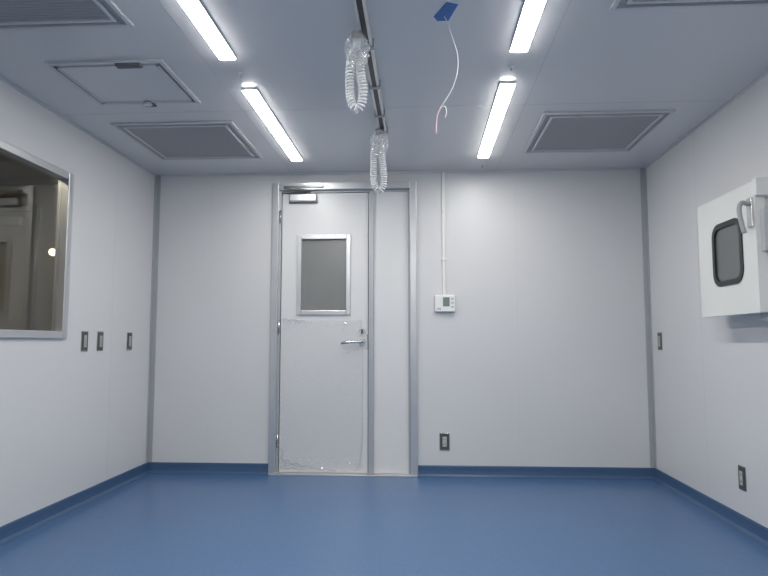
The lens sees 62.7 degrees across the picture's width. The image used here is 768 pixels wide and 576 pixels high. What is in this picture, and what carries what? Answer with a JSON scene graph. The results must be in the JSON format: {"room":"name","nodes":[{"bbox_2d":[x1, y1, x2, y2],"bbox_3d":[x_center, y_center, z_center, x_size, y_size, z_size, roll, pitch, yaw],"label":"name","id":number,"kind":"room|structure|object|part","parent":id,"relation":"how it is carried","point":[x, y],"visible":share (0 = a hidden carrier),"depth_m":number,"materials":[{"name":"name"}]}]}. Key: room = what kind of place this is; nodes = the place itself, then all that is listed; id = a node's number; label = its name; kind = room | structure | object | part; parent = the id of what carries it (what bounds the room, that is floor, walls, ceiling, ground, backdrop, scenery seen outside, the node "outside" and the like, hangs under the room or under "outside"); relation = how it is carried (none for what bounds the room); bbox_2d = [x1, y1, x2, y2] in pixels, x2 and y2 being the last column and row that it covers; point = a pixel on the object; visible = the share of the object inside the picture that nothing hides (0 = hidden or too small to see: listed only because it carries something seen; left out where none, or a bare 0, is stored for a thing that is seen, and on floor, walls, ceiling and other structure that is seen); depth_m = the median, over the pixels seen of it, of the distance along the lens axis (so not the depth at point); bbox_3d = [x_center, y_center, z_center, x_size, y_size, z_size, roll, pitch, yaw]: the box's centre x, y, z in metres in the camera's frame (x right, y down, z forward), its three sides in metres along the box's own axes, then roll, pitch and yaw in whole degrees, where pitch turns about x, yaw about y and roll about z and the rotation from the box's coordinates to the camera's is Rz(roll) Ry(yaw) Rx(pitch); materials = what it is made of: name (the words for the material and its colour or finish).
{"room":"clean room","nodes":[
{"label":"clean room","id":0,"kind":"room"},
{"bbox_2d":[0,80,154,526],"bbox_3d":[-2.011,-0.032,1.503,0.050,2.291,6.750,0,-5,3],"label":"wall","id":1,"kind":"structure","parent":0,"point":[56,405],"depth_m":3.88,"materials":[{"name":"paint"}]},
{"bbox_2d":[0,140,73,338],"bbox_3d":[-1.919,-0.254,2.955,0.070,0.970,1.510,0,-5,3],"label":"frame","id":2,"kind":"object","parent":1,"relation":"attached to","point":[59,328],"visible":0.88,"depth_m":3.64,"materials":[{"name":"metal"}]},
{"bbox_2d":[0,462,149,546],"bbox_3d":[-1.966,1.069,1.406,0.040,0.080,6.750,0,-5,3],"label":"baseboard","id":3,"kind":"structure","parent":1,"relation":"attached to","point":[9,532],"depth_m":3.65,"materials":[{"name":"blue plastic"}]},
{"bbox_2d":[80,331,87,351],"bbox_3d":[-1.839,0.327,3.876,0.014,0.126,0.076,0,-5,3],"label":"light switch","id":4,"kind":"object","parent":1,"relation":"attached to","point":[84,334],"visible":1,"depth_m":3.86,"materials":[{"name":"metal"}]},
{"bbox_3d":[-1.839,0.327,3.876,0.003,0.116,0.066,0,-5,3],"label":"plate","id":5,"kind":"part","parent":4,"relation":"part of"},
{"bbox_2d":[96,331,103,350],"bbox_3d":[-1.828,0.343,4.064,0.014,0.126,0.076,0,-5,3],"label":"light switch","id":6,"kind":"object","parent":1,"relation":"attached to","point":[100,334],"visible":1,"depth_m":4.05,"materials":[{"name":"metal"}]},
{"bbox_3d":[-1.828,0.343,4.064,0.003,0.116,0.066,0,-5,3],"label":"plate","id":7,"kind":"part","parent":6,"relation":"part of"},
{"bbox_2d":[126,332,131,349],"bbox_3d":[-1.804,0.378,4.472,0.014,0.126,0.076,0,-5,3],"label":"light switch","id":8,"kind":"object","parent":1,"relation":"attached to","point":[129,334],"visible":1,"depth_m":4.46,"materials":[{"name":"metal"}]},
{"bbox_2d":[0,70,767,176],"bbox_3d":[-0.112,-1.176,1.490,3.754,0.014,6.750,0,-5,3],"label":"trim","id":9,"kind":"structure","parent":1,"relation":"attached to","point":[764,74],"depth_m":4.74,"materials":[{"name":"grey metal"}]},
{"bbox_2d":[68,0,725,172],"bbox_3d":[-0.113,-1.183,1.484,3.754,0.001,6.738,0,-5,3],"label":"trim","id":10,"kind":"structure","parent":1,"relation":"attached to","point":[158,0],"depth_m":3.46,"materials":[{"name":"grey metal"}]},
{"bbox_2d":[0,0,767,174],"bbox_3d":[-0.087,-1.233,1.493,3.904,0.100,6.950,0,-5,3],"label":"ceiling","id":11,"kind":"structure","parent":0,"point":[295,53],"depth_m":3.04,"materials":[{"name":"paint"}]},
{"bbox_2d":[0,0,133,30],"bbox_3d":[-1.419,-1.111,2.252,0.735,0.014,0.745,0,-5,3],"label":"ceiling vent","id":12,"kind":"object","parent":11,"relation":"in","point":[15,15],"depth_m":2.52,"materials":[{"name":"grey metal"}]},
{"bbox_2d":[44,59,200,106],"bbox_3d":[-1.294,-1.023,3.197,0.565,0.028,0.535,0,-5,3],"label":"access hatch","id":13,"kind":"object","parent":11,"relation":"attached to","point":[146,82],"visible":1,"depth_m":3.15,"materials":[{"name":"metal"}]},
{"bbox_3d":[-1.278,-0.999,3.413,0.044,0.018,0.044,0,-5,3],"label":"latch knob","id":14,"kind":"part","parent":13,"relation":"part of","materials":[{"name":"metal"}]},
{"bbox_2d":[110,121,262,159],"bbox_3d":[-1.247,-0.951,4.118,0.740,0.014,0.745,0,-5,3],"label":"ceiling vent","id":15,"kind":"object","parent":11,"relation":"in","point":[188,140],"depth_m":4.06,"materials":[{"name":"white metal"}]},
{"bbox_2d":[178,0,235,59],"bbox_3d":[-0.752,-1.107,2.260,0.078,0.019,1.260,0,-5,3],"label":"ceiling light","id":16,"kind":"object","parent":11,"relation":"attached to","point":[195,9],"depth_m":2.60,"materials":[{"name":"white plastic"}]},
{"bbox_2d":[242,88,301,160],"bbox_3d":[-0.658,-0.969,3.872,0.078,0.019,1.260,0,-5,3],"label":"ceiling light","id":17,"kind":"object","parent":11,"relation":"attached to","point":[253,95],"depth_m":3.69,"materials":[{"name":"white plastic"}]},
{"bbox_2d":[345,30,367,113],"bbox_3d":[-0.110,-0.882,2.587,0.100,0.341,0.088,-3,-6,31],"label":"coiled cord","id":18,"kind":"object","parent":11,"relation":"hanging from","point":[356,35],"visible":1,"depth_m":2.58,"materials":[{"name":"white plastic"}]},
{"bbox_2d":[351,30,362,41],"bbox_3d":[-0.112,-1.037,2.599,0.048,0.030,0.048,0,-5,3],"label":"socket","id":19,"kind":"object","parent":18,"relation":"attached to","point":[356,35],"depth_m":2.58,"materials":[{"name":"grey plastic"}]},
{"bbox_2d":[353,0,387,134],"bbox_3d":[-0.144,-1.162,1.495,0.060,0.042,4.760,0,-5,3],"label":"rail","id":20,"kind":"object","parent":11,"relation":"attached to","point":[367,45],"depth_m":2.85,"materials":[{"name":"metal"}]},
{"bbox_2d":[370,128,386,193],"bbox_3d":[-0.030,-0.755,3.767,0.117,0.393,0.093,0,-5,3],"label":"coiled cord","id":21,"kind":"object","parent":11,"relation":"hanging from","point":[376,146],"visible":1,"depth_m":3.75,"materials":[{"name":"white plastic"}]},
{"bbox_2d":[375,128,382,134],"bbox_3d":[-0.030,-0.935,3.782,0.048,0.030,0.048,0,-5,3],"label":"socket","id":22,"kind":"object","parent":21,"relation":"attached to","point":[378,131],"depth_m":3.76,"materials":[{"name":"grey plastic"}]},
{"bbox_2d":[434,2,458,133],"bbox_3d":[0.247,-0.857,2.477,0.098,0.481,0.140,0,-5,3],"label":"string","id":23,"kind":"object","parent":11,"relation":"hanging from","point":[444,14],"visible":1,"depth_m":2.51,"materials":[{"name":"plastic"}]},
{"bbox_2d":[478,81,515,157],"bbox_3d":[0.659,-0.976,3.795,0.078,0.019,1.260,0,-5,3],"label":"ceiling light","id":24,"kind":"object","parent":11,"relation":"attached to","point":[505,89],"depth_m":3.61,"materials":[{"name":"white plastic"}]},
{"bbox_2d":[510,0,545,51],"bbox_3d":[0.565,-1.114,2.184,0.078,0.019,1.260,0,-5,3],"label":"ceiling light","id":25,"kind":"object","parent":11,"relation":"attached to","point":[531,11],"depth_m":2.57,"materials":[{"name":"white plastic"}]},
{"bbox_2d":[522,109,675,153],"bbox_3d":[1.300,-0.965,3.947,0.735,0.014,0.760,0,-5,3],"label":"ceiling vent","id":26,"kind":"object","parent":11,"relation":"in","point":[579,131],"depth_m":3.89,"materials":[{"name":"white metal"}]},
{"bbox_2d":[609,0,767,10],"bbox_3d":[1.230,-1.125,2.085,0.735,0.014,0.740,0,-5,3],"label":"ceiling vent","id":27,"kind":"object","parent":11,"relation":"in","point":[617,5],"depth_m":2.43,"materials":[{"name":"grey metal"}]},
{"bbox_2d":[0,474,767,575],"bbox_3d":[-0.087,1.149,1.289,3.904,0.100,6.950,0,-5,3],"label":"floor","id":28,"kind":"structure","parent":0,"point":[154,524],"depth_m":3.24,"materials":[{"name":"blue plastic"}]},
{"bbox_2d":[268,472,417,476],"bbox_3d":[-0.304,1.387,4.707,1.110,0.010,0.135,0,-5,3],"label":"threshold","id":29,"kind":"object","parent":28,"relation":"on","point":[278,473],"visible":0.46,"depth_m":4.65,"materials":[{"name":"metal"}]},
{"bbox_2d":[152,170,649,467],"bbox_3d":[0.113,0.250,4.798,3.904,2.291,0.100,0,-5,3],"label":"wall","id":30,"kind":"structure","parent":0,"point":[579,393],"depth_m":4.74,"materials":[{"name":"paint"}]},
{"bbox_2d":[146,175,160,462],"bbox_3d":[-1.772,0.214,4.844,0.035,2.211,0.035,0,-5,3],"label":"trim","id":31,"kind":"structure","parent":30,"relation":"attached to","point":[157,184],"depth_m":4.85,"materials":[{"name":"grey metal"}]},
{"bbox_2d":[279,193,367,472],"bbox_3d":[-0.455,0.324,4.820,0.668,2.123,0.040,0,-5,3],"label":"leaf","id":32,"kind":"object","parent":30,"relation":"attached to","point":[323,380],"visible":0.86,"depth_m":4.78,"materials":[{"name":"paint"}]},
{"bbox_2d":[341,340,362,344],"bbox_3d":[-0.240,0.411,4.747,0.170,0.033,0.066,0,-5,3],"label":"lever","id":33,"kind":"object","parent":32,"relation":"attached to","point":[352,341],"visible":1,"depth_m":4.72,"materials":[{"name":"metal"}]},
{"bbox_2d":[359,338,365,345],"bbox_3d":[-0.166,0.409,4.770,0.054,0.054,0.010,0,-5,3],"label":"rose","id":34,"kind":"object","parent":32,"relation":"attached to","point":[362,339],"visible":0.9,"depth_m":4.76,"materials":[{"name":"metal"}]},
{"bbox_3d":[-0.471,0.804,4.750,0.632,1.132,0.013,0,-5,3],"label":"protective film","id":35,"kind":"object","parent":32,"relation":"attached to","visible":0},
{"bbox_2d":[280,458,334,470],"bbox_3d":[-0.571,1.318,4.710,0.422,0.096,0.005,0,-5,3],"label":"film crease","id":36,"kind":"object","parent":35,"relation":"attached to","point":[280,458],"visible":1,"depth_m":4.71,"materials":[{"name":"plastic"}]},
{"bbox_2d":[356,390,362,469],"bbox_3d":[-0.184,0.892,4.724,0.055,0.940,0.002,0,-5,3],"label":"film crease","id":37,"kind":"object","parent":35,"relation":"attached to","point":[362,390],"visible":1,"depth_m":4.71,"materials":[{"name":"plastic"}]},
{"bbox_2d":[279,193,368,425],"bbox_3d":[-0.454,0.323,4.820,0.679,2.130,0.010,0,-5,3],"label":"leaf gap","id":38,"kind":"object","parent":30,"relation":"attached to","point":[368,193],"visible":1,"depth_m":4.85,"materials":[{"name":"grey"}]},
{"bbox_2d":[268,181,417,475],"bbox_3d":[-0.304,0.291,4.806,1.110,2.210,0.125,0,-5,3],"label":"frame","id":39,"kind":"object","parent":30,"relation":"attached to","point":[391,185],"visible":0.84,"depth_m":4.76,"materials":[{"name":"metal"}]},
{"bbox_2d":[286,185,323,187],"bbox_3d":[-0.618,-0.779,4.849,0.310,0.020,0.012,0,-5,3],"label":"door closer arm","id":40,"kind":"object","parent":39,"relation":"attached to","point":[302,186],"depth_m":4.84},
{"bbox_2d":[276,189,410,473],"bbox_3d":[-0.303,0.321,4.824,1.010,2.155,0.085,0,-5,3],"label":"frame lip","id":41,"kind":"object","parent":39,"relation":"attached to","point":[395,190],"depth_m":4.81,"materials":[{"name":"grey metal"}]},
{"bbox_2d":[284,186,408,473],"bbox_3d":[-0.293,0.299,4.800,0.959,2.169,0.105,0,-5,-2],"label":"door","id":42,"kind":"structure","parent":30,"relation":"in","point":[323,261],"depth_m":4.80,"materials":[{"name":"paint"}]},
{"bbox_3d":[-0.669,-0.755,4.851,0.202,0.060,0.043,1,-5,-10],"label":"closer arm","id":43,"kind":"part","parent":42,"relation":"part of","materials":[{"name":"metal"}]},
{"bbox_2d":[289,194,317,203],"bbox_3d":[-0.625,-0.693,4.895,0.230,0.077,0.006,0,-5,3],"label":"door closer","id":44,"kind":"structure","parent":42,"relation":"attached to","point":[316,194],"depth_m":4.89,"materials":[{"name":"grey metal"}]},
{"bbox_3d":[-0.625,-0.693,4.895,0.230,0.077,0.006,0,-5,3],"label":"plate","id":45,"kind":"part","parent":44,"relation":"part of","materials":[{"name":"metal"}]},
{"bbox_3d":[0.054,0.319,4.790,0.263,2.128,0.040,0,-5,3],"label":"panel","id":46,"kind":"part","parent":42,"relation":"part of","materials":[{"name":"paint"}]},
{"bbox_2d":[0,141,708,495],"bbox_3d":[-0.019,0.062,2.986,3.754,2.197,3.551,0,-5,3],"label":"trim","id":47,"kind":"structure","parent":30,"relation":"attached to","point":[693,141],"depth_m":4.31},
{"bbox_2d":[368,191,373,473],"bbox_3d":[-0.096,0.320,4.798,0.038,2.128,0.083,0,-5,3],"label":"mullion","id":48,"kind":"object","parent":30,"relation":"attached to","point":[371,193],"visible":0.81,"depth_m":4.75,"materials":[{"name":"grey metal"}]},
{"bbox_2d":[148,462,654,479],"bbox_3d":[0.084,1.346,4.635,3.754,0.080,0.040,0,-5,3],"label":"baseboard","id":49,"kind":"structure","parent":30,"relation":"attached to","point":[433,471],"depth_m":4.61,"materials":[{"name":"blue plastic"}]},
{"bbox_2d":[441,172,445,294],"bbox_3d":[0.452,-0.415,4.775,0.036,0.942,0.019,0,-5,3],"label":"conduit","id":50,"kind":"object","parent":30,"relation":"attached to","point":[443,258],"visible":1,"depth_m":4.77,"materials":[{"name":"beige paint"}]},
{"bbox_2d":[439,433,449,449],"bbox_3d":[0.447,1.133,4.646,0.076,0.126,0.012,0,-5,3],"label":"wall outlet","id":51,"kind":"object","parent":30,"relation":"attached to","point":[444,438],"visible":1,"depth_m":4.64,"materials":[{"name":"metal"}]},
{"bbox_2d":[435,295,454,311],"bbox_3d":[0.456,0.116,4.720,0.150,0.125,0.038,0,-5,3],"label":"thermostat","id":52,"kind":"object","parent":30,"relation":"attached to","point":[443,303],"visible":1,"depth_m":4.70,"materials":[{"name":"white plastic"}]},
{"bbox_2d":[640,167,656,468],"bbox_3d":[1.940,0.195,4.627,0.035,2.211,0.035,0,-5,3],"label":"trim","id":53,"kind":"structure","parent":30,"relation":"attached to","point":[643,180],"depth_m":4.63,"materials":[{"name":"grey metal"}]},
{"bbox_2d":[646,75,767,527],"bbox_3d":[1.811,-0.051,1.280,0.100,2.291,6.750,0,-5,3],"label":"wall","id":54,"kind":"structure","parent":0,"point":[729,150],"depth_m":3.73,"materials":[{"name":"paint"}]},
{"bbox_2d":[657,332,662,349],"bbox_3d":[1.941,0.375,4.438,0.014,0.126,0.076,0,-5,3],"label":"light switch","id":55,"kind":"object","parent":54,"relation":"attached to","point":[659,334],"visible":1,"depth_m":4.42,"materials":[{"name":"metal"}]},
{"bbox_2d":[652,468,767,548],"bbox_3d":[1.742,1.050,1.190,0.040,0.080,6.750,0,-5,3],"label":"baseboard","id":56,"kind":"structure","parent":54,"relation":"attached to","point":[744,525],"depth_m":3.58,"materials":[{"name":"blue plastic"}]},
{"bbox_2d":[698,177,767,320],"bbox_3d":[1.770,-0.158,3.194,0.205,0.660,0.644,0,-5,3],"label":"box","id":57,"kind":"object","parent":54,"relation":"attached to","point":[733,226],"visible":1,"depth_m":3.10,"materials":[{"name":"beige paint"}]},
{"bbox_3d":[1.684,-0.332,2.947,0.062,0.160,0.038,2,-5,-22],"label":"latch handle","id":58,"kind":"part","parent":57,"relation":"part of","materials":[{"name":"silver metal"}]},
{"bbox_2d":[738,464,746,491],"bbox_3d":[1.879,0.998,3.309,0.012,0.126,0.076,0,-5,3],"label":"wall outlet","id":59,"kind":"object","parent":54,"relation":"attached to","point":[742,480],"visible":1,"depth_m":3.30,"materials":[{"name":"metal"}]},
{"label":"outside","id":60,"kind":"structure","parent":0,"visible":0},
{"bbox_2d":[0,154,57,330],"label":"window","id":61,"kind":"structure","parent":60,"point":[28,196],"depth_m":5.61,"materials":[{"name":"glass"}]},
{"bbox_3d":[-3.409,0.388,5.581,0.540,2.150,0.030,0,-5,3],"label":"door","id":62,"kind":"part","parent":61,"relation":"part of","materials":[{"name":"grey metal"}]},
{"bbox_3d":[-3.414,0.362,5.574,0.650,2.200,0.050,0,-5,3],"label":"door frame","id":63,"kind":"part","parent":61,"relation":"part of","materials":[{"name":"grey metal"}]},
{"bbox_2d":[49,249,54,254],"bbox_3d":[-2.941,-0.319,5.589,0.060,0.060,0.060,0,-5,3],"label":"lamp","id":64,"kind":"object","parent":61,"relation":"attached to","point":[51,251],"depth_m":5.57,"materials":[{"name":"white"}]}
]}

